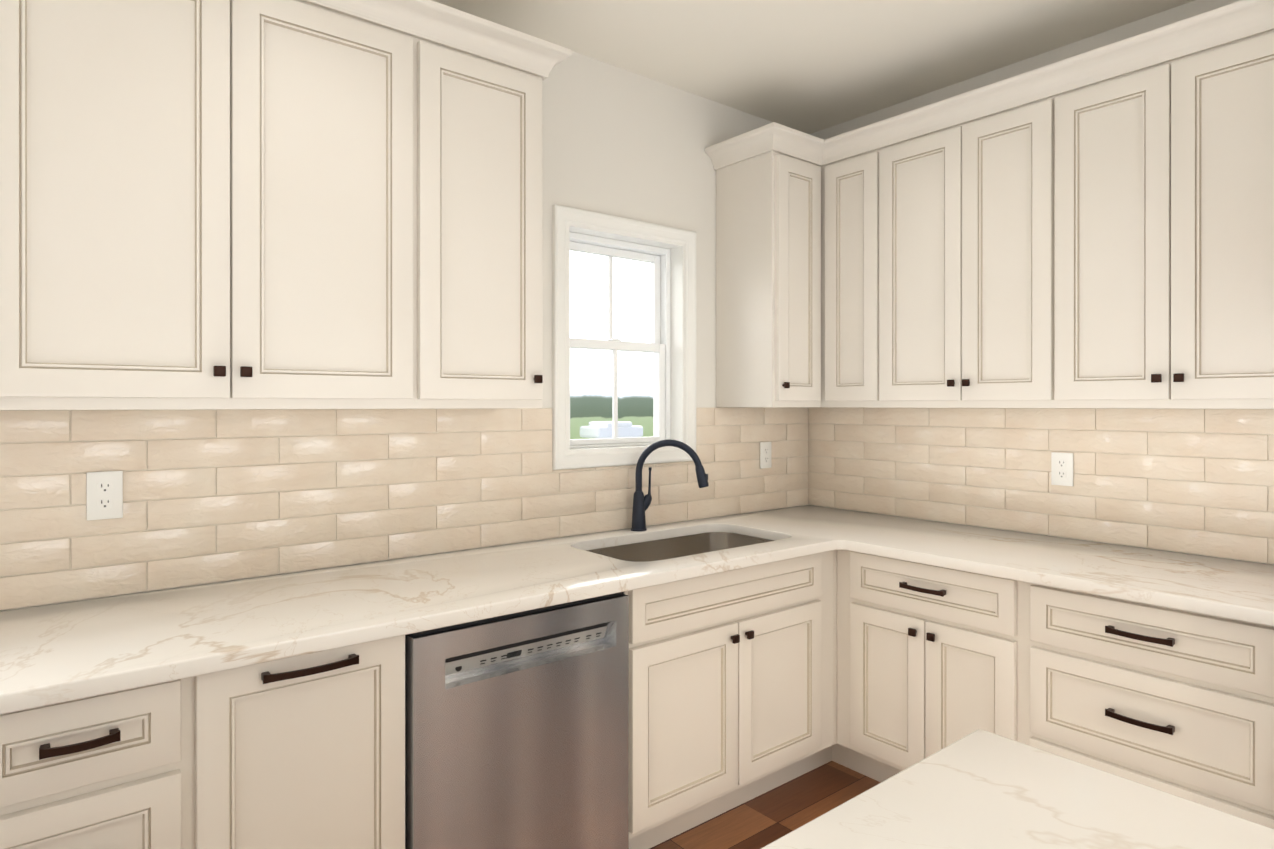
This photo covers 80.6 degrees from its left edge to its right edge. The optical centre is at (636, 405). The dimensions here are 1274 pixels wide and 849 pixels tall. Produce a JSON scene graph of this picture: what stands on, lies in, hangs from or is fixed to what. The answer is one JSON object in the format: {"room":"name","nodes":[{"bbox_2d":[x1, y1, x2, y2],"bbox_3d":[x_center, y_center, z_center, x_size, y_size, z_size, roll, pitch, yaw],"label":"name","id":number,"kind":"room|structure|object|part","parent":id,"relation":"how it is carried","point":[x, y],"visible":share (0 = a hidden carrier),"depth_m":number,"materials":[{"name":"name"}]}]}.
{"room":"kitchen","nodes":[
{"label":"kitchen","id":0,"kind":"room"},
{"bbox_2d":[2,51,803,610],"bbox_3d":[-1.033,0.056,2.143,4.600,2.650,0.150,0,0,-39],"label":"wall","id":1,"kind":"structure","parent":0,"point":[618,141],"depth_m":2.87,"materials":[{"name":"white paint"}]},
{"bbox_2d":[0,0,423,409],"bbox_3d":[-1.039,-0.525,1.828,0.909,1.068,0.328,0,0,-39],"label":"upper cabinet","id":2,"kind":"object","parent":1,"relation":"attached to","point":[270,204],"depth_m":1.69,"materials":[{"name":"paint"}]},
{"bbox_2d":[0,407,807,610],"bbox_3d":[-0.458,0.238,2.504,3.250,0.457,0.007,0,0,-39],"label":"backsplash","id":3,"kind":"structure","parent":1,"relation":"attached to","point":[218,495],"depth_m":2.13,"materials":[{"name":"tile"}]},
{"bbox_2d":[86,471,122,520],"bbox_3d":[-1.291,0.218,1.822,0.072,0.116,0.008,0,0,-39],"label":"electrical outlet","id":4,"kind":"object","parent":3,"relation":"attached to","point":[104,494],"visible":1,"depth_m":1.82,"materials":[{"name":"white plastic"}]},
{"bbox_2d":[760,442,770,468],"bbox_3d":[0.570,0.220,3.320,0.072,0.116,0.008,0,0,-39],"label":"electrical outlet","id":5,"kind":"object","parent":3,"relation":"attached to","point":[765,454],"visible":1,"depth_m":3.31,"materials":[{"name":"white plastic"}]},
{"bbox_2d":[424,0,551,408],"bbox_3d":[-0.529,-0.526,2.239,0.401,1.068,0.328,0,0,-39],"label":"upper cabinet","id":6,"kind":"object","parent":1,"relation":"attached to","point":[483,80],"depth_m":2.11,"materials":[{"name":"paint"}]},
{"bbox_2d":[552,204,695,469],"bbox_3d":[-0.074,-0.239,2.901,0.680,0.929,0.168,0,0,-39],"label":"window","id":7,"kind":"structure","parent":1,"relation":"in","point":[562,217],"depth_m":2.93,"materials":[{"name":"white wood"}]},
{"label":"sash glass","id":8,"kind":"part","parent":7,"relation":"part of","materials":[{"name":"clear glass"}]},
{"label":"sash glass","id":9,"kind":"part","parent":7,"relation":"part of","materials":[{"name":"clear glass"}]},
{"bbox_3d":[-0.104,-0.415,2.937,0.492,0.398,0.026,0,0,-39],"label":"window sash","id":10,"kind":"part","parent":7,"relation":"part of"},
{"bbox_3d":[-0.085,-0.051,2.914,0.492,0.398,0.026,0,0,-39],"label":"window sash","id":11,"kind":"part","parent":7,"relation":"part of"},
{"bbox_3d":[-0.099,-0.240,2.932,0.542,0.797,0.084,0,0,-39],"label":"frame","id":12,"kind":"part","parent":7,"relation":"part of","materials":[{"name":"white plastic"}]},
{"bbox_2d":[712,124,823,406],"bbox_3d":[0.549,-0.527,3.107,0.300,1.068,0.328,0,0,-39],"label":"upper cabinet","id":13,"kind":"object","parent":1,"relation":"attached to","point":[770,181],"depth_m":2.99,"materials":[{"name":"paint"}]},
{"bbox_3d":[0.113,-1.021,1.782,2.645,0.078,1.844,0,0,-39],"label":"crown","id":14,"kind":"part","parent":13,"relation":"part of","materials":[{"name":"paint"}]},
{"bbox_2d":[650,761,880,848],"bbox_3d":[0.456,1.413,0.294,4.900,0.060,4.900,0,0,-39],"label":"floor","id":15,"kind":"structure","parent":0,"point":[768,817],"depth_m":2.55,"materials":[{"name":"brown wood"}]},
{"bbox_2d":[0,676,199,848],"bbox_3d":[-1.162,0.942,1.545,0.329,0.878,0.618,0,0,-39],"label":"base cabinet","id":16,"kind":"object","parent":15,"relation":"on","point":[121,769],"depth_m":1.33,"materials":[{"name":"paint"}]},
{"bbox_2d":[0,505,929,714],"bbox_3d":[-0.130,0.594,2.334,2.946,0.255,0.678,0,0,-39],"label":"countertop","id":17,"kind":"structure","parent":16,"relation":"on","point":[70,651],"depth_m":1.81,"materials":[{"name":"stone"}]},
{"bbox_2d":[631,439,708,530],"bbox_3d":[0.121,0.296,2.792,0.290,0.340,0.061,0,0,7],"label":"faucet","id":18,"kind":"object","parent":17,"relation":"on","point":[641,503],"visible":1,"depth_m":2.78,"materials":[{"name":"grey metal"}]},
{"bbox_2d":[586,532,773,561],"bbox_3d":[0.166,0.611,2.607,0.830,0.220,0.488,0,0,-39],"label":"sink","id":19,"kind":"object","parent":17,"relation":"in","point":[674,544],"depth_m":2.84,"materials":[{"name":"silver metal"}]},
{"bbox_2d":[200,635,404,848],"bbox_3d":[-0.868,0.942,1.781,0.424,0.878,0.618,0,0,-39],"label":"base cabinet","id":20,"kind":"object","parent":15,"relation":"on","point":[307,751],"depth_m":1.55,"materials":[{"name":"paint"}]},
{"bbox_2d":[405,592,628,848],"bbox_3d":[-0.448,0.944,2.096,0.609,0.874,0.598,0,0,-39],"label":"dishwasher","id":21,"kind":"object","parent":15,"relation":"on","point":[516,730],"visible":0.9,"depth_m":1.85,"materials":[{"name":"silver metal"}]},
{"bbox_2d":[629,690,795,848],"bbox_3d":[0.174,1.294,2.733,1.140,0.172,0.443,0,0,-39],"label":"base cabinet","id":22,"kind":"object","parent":15,"relation":"on","point":[694,760],"depth_m":2.26,"materials":[{"name":"paint"}]},
{"bbox_2d":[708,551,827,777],"bbox_3d":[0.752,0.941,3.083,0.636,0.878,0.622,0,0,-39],"label":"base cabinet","id":23,"kind":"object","parent":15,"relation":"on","point":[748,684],"depth_m":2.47,"materials":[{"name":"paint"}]},
{"bbox_2d":[828,550,1011,781],"bbox_3d":[1.144,0.941,2.596,0.636,0.878,0.629,0,0,-39],"label":"base cabinet","id":24,"kind":"object","parent":15,"relation":"on","point":[920,655],"depth_m":2.44,"materials":[{"name":"paint"}]},
{"bbox_2d":[761,729,1273,848],"bbox_3d":[0.285,0.926,-0.232,1.993,0.914,1.797,0,0,-39],"label":"kitchen island","id":25,"kind":"object","parent":15,"relation":"on","point":[980,789],"visible":1,"depth_m":0.86,"materials":[{"name":"stone"}]},
{"bbox_2d":[1012,580,1273,828],"bbox_3d":[1.529,0.942,2.119,0.636,0.878,0.597,0,0,-39],"label":"base cabinet","id":26,"kind":"object","parent":15,"relation":"on","point":[1180,703],"depth_m":1.92,"materials":[{"name":"paint"}]},
{"bbox_2d":[844,521,1273,625],"bbox_3d":[1.328,0.484,2.341,0.666,0.035,1.200,0,0,-39],"label":"countertop","id":27,"kind":"structure","parent":26,"relation":"on","point":[1214,586],"depth_m":2.20,"materials":[{"name":"stone"}]},
{"bbox_2d":[432,0,1194,133],"bbox_3d":[0.456,-1.307,0.291,4.900,0.080,4.900,0,0,-39],"label":"ceiling","id":28,"kind":"structure","parent":0,"point":[809,66],"depth_m":2.61,"materials":[{"name":"white paint"}]},
{"bbox_2d":[809,0,1273,564],"bbox_3d":[2.259,0.056,1.841,0.150,2.650,4.750,0,0,-39],"label":"wall","id":29,"kind":"structure","parent":0,"point":[1105,38],"depth_m":2.72,"materials":[{"name":"white paint"}]},
{"bbox_2d":[824,124,871,406],"bbox_3d":[0.967,-0.527,3.060,0.328,1.068,0.246,0,0,-39],"label":"upper cabinet","id":30,"kind":"object","parent":29,"relation":"attached to","point":[847,156],"depth_m":2.97,"materials":[{"name":"paint"}]},
{"bbox_2d":[872,68,1043,407],"bbox_3d":[1.242,-0.526,2.719,0.328,1.068,0.630,0,0,-39],"label":"upper cabinet","id":31,"kind":"object","parent":29,"relation":"attached to","point":[958,181],"depth_m":2.60,"materials":[{"name":"paint"}]},
{"bbox_2d":[808,407,1273,563],"bbox_3d":[1.422,0.237,2.753,0.010,0.457,1.920,0,0,-39],"label":"backsplash","id":32,"kind":"structure","parent":29,"relation":"attached to","point":[1191,481],"depth_m":2.63,"materials":[{"name":"tile"}]},
{"bbox_2d":[1051,452,1072,485],"bbox_3d":[1.498,0.224,2.646,0.008,0.116,0.072,0,0,-39],"label":"electrical outlet","id":33,"kind":"object","parent":32,"relation":"attached to","point":[1061,469],"visible":1,"depth_m":2.64,"materials":[{"name":"white plastic"}]},
{"bbox_2d":[1044,0,1273,408],"bbox_3d":[1.636,-0.526,2.229,0.328,1.068,0.628,0,0,-39],"label":"upper cabinet","id":34,"kind":"object","parent":29,"relation":"attached to","point":[1159,143],"depth_m":2.14,"materials":[{"name":"paint"}]},
{"label":"outside","id":35,"kind":"structure","parent":0,"visible":0},
{"bbox_2d":[570,251,652,438],"bbox_3d":[-4.365,-1.626,8.349,26.000,12.000,0.001,0,0,-39],"label":"sky","id":36,"kind":"structure","parent":35,"point":[577,283],"depth_m":11.50,"materials":[{"name":"white"}]},
{"bbox_2d":[580,421,642,437],"bbox_3d":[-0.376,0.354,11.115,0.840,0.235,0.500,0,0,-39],"label":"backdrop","id":37,"kind":"structure","parent":35,"point":[587,433],"depth_m":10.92,"materials":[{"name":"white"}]}
]}

